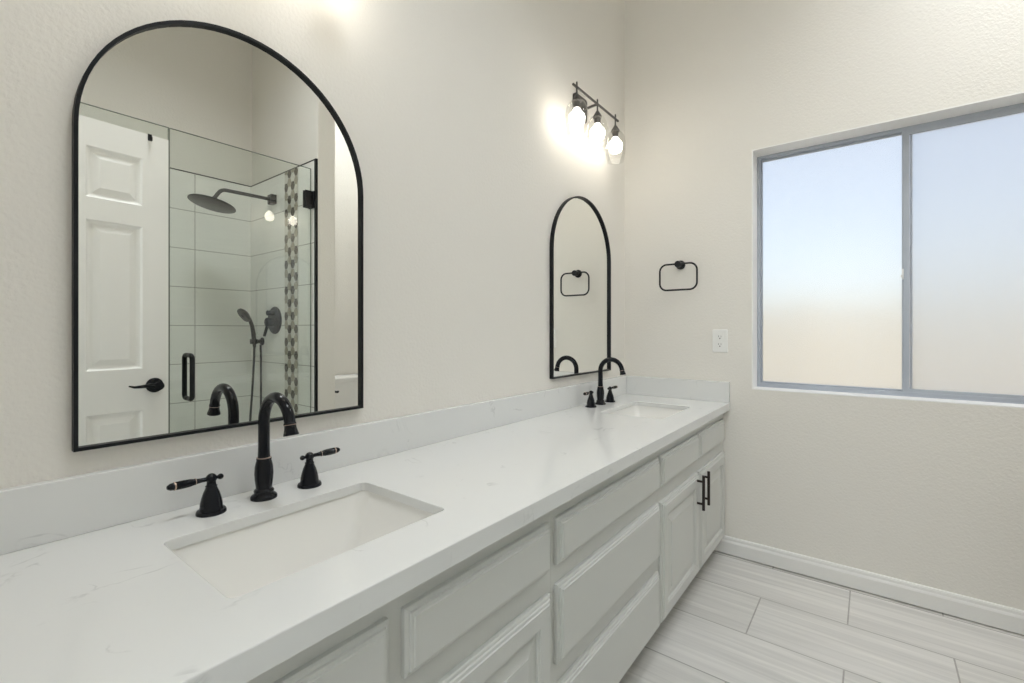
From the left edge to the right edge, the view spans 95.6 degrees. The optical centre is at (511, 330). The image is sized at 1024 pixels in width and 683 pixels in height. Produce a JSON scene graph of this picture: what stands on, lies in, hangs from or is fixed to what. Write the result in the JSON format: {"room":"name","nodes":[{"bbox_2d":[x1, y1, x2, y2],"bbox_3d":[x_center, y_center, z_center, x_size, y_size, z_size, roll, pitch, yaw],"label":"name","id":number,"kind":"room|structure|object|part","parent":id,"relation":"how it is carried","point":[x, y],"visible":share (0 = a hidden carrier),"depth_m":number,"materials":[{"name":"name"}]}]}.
{"room":"bathroom","nodes":[
{"label":"bathroom","id":0,"kind":"room"},
{"bbox_2d":[0,0,624,488],"bbox_3d":[-0.172,-0.564,1.689,0.120,3.350,2.801,0,0,38],"label":"wall","id":1,"kind":"structure","parent":0,"point":[452,112],"depth_m":1.40,"materials":[{"name":"white paint"}]},
{"bbox_2d":[72,20,362,451],"bbox_3d":[-0.588,-0.221,1.038,0.017,0.864,0.580,0,0,38],"label":"arched mirror","id":2,"kind":"object","parent":1,"relation":"attached to","point":[217,191],"visible":1,"depth_m":0.97,"materials":[{"name":"black mirror"}]},
{"bbox_2d":[0,375,626,554],"bbox_3d":[-0.125,0.306,1.635,0.019,0.102,2.528,0,0,38],"label":"backsplash","id":3,"kind":"structure","parent":1,"relation":"attached to","point":[39,513],"depth_m":0.99,"materials":[{"name":"white stone"}]},
{"bbox_2d":[550,196,610,378],"bbox_3d":[0.345,-0.215,2.243,0.018,0.852,0.568,0,0,38],"label":"arched mirror","id":4,"kind":"object","parent":1,"relation":"attached to","point":[580,254],"visible":1,"depth_m":2.21,"materials":[{"name":"black mirror"}]},
{"bbox_2d":[565,81,625,162],"bbox_3d":[0.380,-0.981,2.181,0.152,0.278,0.487,0,0,38],"label":"vanity light","id":5,"kind":"object","parent":1,"relation":"attached to","point":[578,116],"visible":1,"depth_m":2.15,"materials":[{"name":"grey"}]},
{"bbox_2d":[565,81,588,135],"bbox_3d":[0.281,-0.961,2.014,0.103,0.238,0.103,0,0,38],"label":"shade","id":6,"kind":"object","parent":5,"relation":"attached to","point":[576,117],"depth_m":2.00,"materials":[{"name":"clear glass"}]},
{"bbox_3d":[0.368,-1.056,2.196,0.086,0.012,0.013,0,0,45],"label":"arm","id":7,"kind":"part","parent":5,"relation":"part of","materials":[{"name":"grey metal"}]},
{"bbox_2d":[586,99,608,149],"bbox_3d":[0.399,-0.961,2.166,0.103,0.238,0.103,0,0,38],"label":"shade","id":8,"kind":"object","parent":5,"relation":"attached to","point":[597,133],"depth_m":2.15,"materials":[{"name":"clear glass"}]},
{"bbox_2d":[605,114,625,162],"bbox_3d":[0.516,-0.961,2.318,0.103,0.238,0.103,0,0,38],"label":"shade","id":9,"kind":"object","parent":5,"relation":"attached to","point":[615,145],"depth_m":2.30,"materials":[{"name":"clear glass"}]},
{"bbox_2d":[619,550,1023,682],"bbox_3d":[0.149,1.151,0.454,2.700,0.080,4.101,0,0,38],"label":"floor","id":10,"kind":"structure","parent":0,"point":[738,620],"depth_m":1.66,"materials":[{"name":"tile"}]},
{"bbox_2d":[247,512,549,682],"bbox_3d":[-0.386,0.754,0.835,0.564,0.714,0.946,0,0,38],"label":"base cabinet","id":11,"kind":"object","parent":10,"relation":"on","point":[485,618],"visible":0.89,"depth_m":0.82,"materials":[{"name":"grey paint"}]},
{"bbox_3d":[-0.314,0.488,0.533,0.018,0.109,0.419,0,0,38],"label":"false drawer","id":12,"kind":"part","parent":11,"relation":"part of","materials":[{"name":"grey paint"}]},
{"bbox_2d":[0,394,729,682],"bbox_3d":[0.087,0.376,1.470,0.557,0.038,2.528,0,0,38],"label":"countertop","id":13,"kind":"structure","parent":11,"relation":"on","point":[114,604],"depth_m":0.72,"materials":[{"name":"white stone"}]},
{"bbox_2d":[166,392,339,517],"bbox_3d":[-0.488,0.242,0.958,0.156,0.230,0.350,0,0,38],"label":"faucet","id":14,"kind":"object","parent":13,"relation":"on","point":[211,503],"visible":1,"depth_m":0.97,"materials":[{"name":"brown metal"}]},
{"bbox_3d":[-0.604,0.288,0.888,0.016,0.016,0.097,0,0,34],"label":"lever","id":15,"kind":"part","parent":14,"relation":"part of","materials":[{"name":"brown metal"}]},
{"bbox_3d":[-0.589,0.318,0.909,0.052,0.077,0.052,0,0,38],"label":"handle","id":16,"kind":"part","parent":14,"relation":"part of","materials":[{"name":"brown metal"}]},
{"bbox_3d":[-0.486,0.199,0.956,0.134,0.143,0.024,0,0,38],"label":"spout","id":17,"kind":"part","parent":14,"relation":"part of","materials":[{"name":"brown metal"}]},
{"bbox_3d":[-0.466,0.318,1.068,0.052,0.077,0.052,0,0,38],"label":"handle","id":18,"kind":"part","parent":14,"relation":"part of","materials":[{"name":"brown metal"}]},
{"bbox_3d":[-0.449,0.288,1.088,0.016,0.016,0.097,0,0,42],"label":"lever","id":19,"kind":"part","parent":14,"relation":"part of","materials":[{"name":"brown metal"}]},
{"bbox_2d":[172,491,433,597],"bbox_3d":[-0.360,0.460,0.855,0.308,0.165,0.427,0,0,38],"label":"sink","id":20,"kind":"object","parent":13,"relation":"in","point":[242,561],"visible":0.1,"depth_m":0.94,"materials":[{"name":"white ceramic"}]},
{"bbox_2d":[583,357,625,407],"bbox_3d":[0.469,0.242,2.212,0.156,0.230,0.350,0,0,38],"label":"faucet","id":21,"kind":"object","parent":13,"relation":"on","point":[591,402],"visible":1,"depth_m":2.23,"materials":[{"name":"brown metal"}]},
{"bbox_3d":[0.368,0.318,2.164,0.052,0.077,0.052,0,0,38],"label":"handle","id":22,"kind":"part","parent":21,"relation":"part of","materials":[{"name":"brown metal"}]},
{"bbox_3d":[0.491,0.318,2.323,0.052,0.077,0.052,0,0,38],"label":"handle","id":23,"kind":"part","parent":21,"relation":"part of","materials":[{"name":"brown metal"}]},
{"bbox_3d":[0.471,0.199,2.211,0.134,0.143,0.024,0,0,38],"label":"spout","id":24,"kind":"part","parent":21,"relation":"part of","materials":[{"name":"brown metal"}]},
{"bbox_2d":[611,405,682,418],"bbox_3d":[0.611,0.460,2.101,0.308,0.165,0.427,0,0,38],"label":"sink","id":25,"kind":"object","parent":13,"relation":"in","point":[636,410],"visible":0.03,"depth_m":2.27,"materials":[{"name":"white ceramic"}]},
{"bbox_3d":[-0.041,0.488,0.885,0.018,0.109,0.412,0,0,38],"label":"false drawer","id":26,"kind":"part","parent":11,"relation":"part of","materials":[{"name":"grey paint"}]},
{"bbox_3d":[-0.040,0.804,0.886,0.018,0.417,0.415,0,0,38],"label":"door","id":27,"kind":"part","parent":11,"relation":"part of","materials":[{"name":"grey paint"}]},
{"bbox_2d":[550,451,659,682],"bbox_3d":[0.098,0.754,1.485,0.533,0.714,0.671,0,0,38],"label":"base cabinet","id":28,"kind":"object","parent":10,"relation":"on","point":[605,540],"visible":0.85,"depth_m":1.26,"materials":[{"name":"grey paint"}]},
{"bbox_3d":[0.302,0.681,1.329,0.018,0.185,0.648,0,0,38],"label":"drawer","id":29,"kind":"part","parent":28,"relation":"part of","materials":[{"name":"grey paint"}]},
{"bbox_3d":[0.302,0.488,1.329,0.018,0.108,0.648,0,0,38],"label":"drawer","id":30,"kind":"part","parent":28,"relation":"part of","materials":[{"name":"grey paint"}]},
{"bbox_3d":[0.302,0.918,1.329,0.018,0.188,0.648,0,0,38],"label":"drawer","id":31,"kind":"part","parent":28,"relation":"part of","materials":[{"name":"grey paint"}]},
{"bbox_2d":[657,414,724,623],"bbox_3d":[0.594,0.754,2.101,0.564,0.714,0.909,0,0,38],"label":"base cabinet","id":32,"kind":"object","parent":10,"relation":"on","point":[691,491],"visible":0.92,"depth_m":1.83,"materials":[{"name":"grey paint"}]},
{"bbox_3d":[0.644,0.488,1.770,0.018,0.108,0.429,0,0,38],"label":"false drawer","id":33,"kind":"part","parent":32,"relation":"part of","materials":[{"name":"grey paint"}]},
{"bbox_3d":[0.646,0.804,1.772,0.018,0.418,0.434,0,0,38],"label":"door","id":34,"kind":"part","parent":32,"relation":"part of","materials":[{"name":"grey paint"}]},
{"bbox_3d":[0.774,0.663,1.898,0.031,0.141,0.012,0,0,38],"label":"handle","id":35,"kind":"part","parent":32,"relation":"part of","materials":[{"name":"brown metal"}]},
{"bbox_3d":[0.820,0.663,1.958,0.031,0.141,0.012,0,0,38],"label":"handle","id":36,"kind":"part","parent":32,"relation":"part of","materials":[{"name":"brown metal"}]},
{"bbox_3d":[0.913,0.488,2.118,0.018,0.108,0.414,0,0,38],"label":"false drawer","id":37,"kind":"part","parent":32,"relation":"part of","materials":[{"name":"grey paint"}]},
{"bbox_3d":[0.915,0.804,2.120,0.018,0.418,0.419,0,0,38],"label":"door","id":38,"kind":"part","parent":32,"relation":"part of","materials":[{"name":"grey paint"}]},
{"bbox_2d":[625,0,1023,624],"bbox_3d":[1.616,-0.564,1.982,2.350,3.350,0.150,0,0,38],"label":"wall","id":39,"kind":"structure","parent":0,"point":[931,494],"depth_m":2.12,"materials":[{"name":"white paint"}]},
{"bbox_2d":[626,376,729,402],"bbox_3d":[0.862,0.306,2.456,0.537,0.102,0.020,0,0,38],"label":"backsplash","id":40,"kind":"structure","parent":39,"relation":"attached to","point":[716,391],"depth_m":2.43,"materials":[{"name":"white stone"}]},
{"bbox_2d":[659,260,697,290],"bbox_3d":[0.873,-0.288,2.426,0.200,0.162,0.056,0,0,38],"label":"towel ring","id":41,"kind":"object","parent":39,"relation":"attached to","point":[680,265],"visible":1,"depth_m":2.41,"materials":[{"name":"black metal"}]},
{"bbox_3d":[0.873,-0.345,2.426,0.048,0.048,0.056,0,0,38],"label":"post","id":42,"kind":"part","parent":41,"relation":"part of","materials":[{"name":"black metal"}]},
{"bbox_2d":[712,329,727,352],"bbox_3d":[1.042,0.052,2.326,0.072,0.115,0.008,0,0,38],"label":"outlet","id":43,"kind":"object","parent":39,"relation":"attached to","point":[719,336],"visible":1,"depth_m":2.32,"materials":[{"name":"white plastic"}]},
{"bbox_2d":[716,342,723,347],"bbox_3d":[1.041,0.072,2.324,0.034,0.029,0.003,0,0,38],"label":"receptacle","id":44,"kind":"object","parent":43,"relation":"attached to","point":[718,344],"depth_m":2.32,"materials":[{"name":"white plastic"}]},
{"bbox_2d":[716,334,723,339],"bbox_3d":[1.041,0.033,2.324,0.034,0.029,0.003,0,0,38],"label":"receptacle","id":45,"kind":"object","parent":43,"relation":"attached to","point":[718,336],"depth_m":2.32,"materials":[{"name":"white plastic"}]},
{"bbox_2d":[714,535,1023,634],"bbox_3d":[1.696,1.063,1.817,1.780,0.084,0.013,0,0,38],"label":"baseboard","id":46,"kind":"structure","parent":39,"relation":"attached to","point":[1007,618],"depth_m":1.93,"materials":[{"name":"white paint"}]},
{"bbox_2d":[752,91,1023,407],"bbox_3d":[1.651,-0.294,1.929,1.162,1.156,0.110,0,0,38],"label":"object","id":47,"kind":"object","parent":39,"relation":"attached to","point":[1016,98],"visible":1,"depth_m":2.06,"materials":[{"name":"white paint"}]},
{"bbox_2d":[757,103,1023,403],"bbox_3d":[1.692,-0.293,1.982,1.158,1.154,0.053,0,0,38],"label":"window","id":48,"kind":"structure","parent":39,"relation":"in","point":[890,262],"depth_m":2.01,"materials":[{"name":"glass"}]},
{"bbox_3d":[1.484,-0.295,2.162,0.578,1.118,0.018,0,0,38],"label":"fixed sash","id":49,"kind":"part","parent":48,"relation":"part of","materials":[{"name":"glass"}]},
{"bbox_3d":[1.484,-0.295,2.162,0.564,1.102,0.004,0,0,38],"label":"pane","id":50,"kind":"part","parent":48,"relation":"part of","materials":[{"name":"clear glass"}]},
{"bbox_3d":[1.905,-0.294,1.811,0.588,1.128,0.021,0,0,38],"label":"sliding sash","id":51,"kind":"part","parent":48,"relation":"part of","materials":[{"name":"glass"}]},
{"bbox_3d":[1.906,-0.293,1.812,0.542,1.084,0.004,0,0,38],"label":"pane","id":52,"kind":"part","parent":48,"relation":"part of","materials":[{"name":"clear glass"}]}
]}

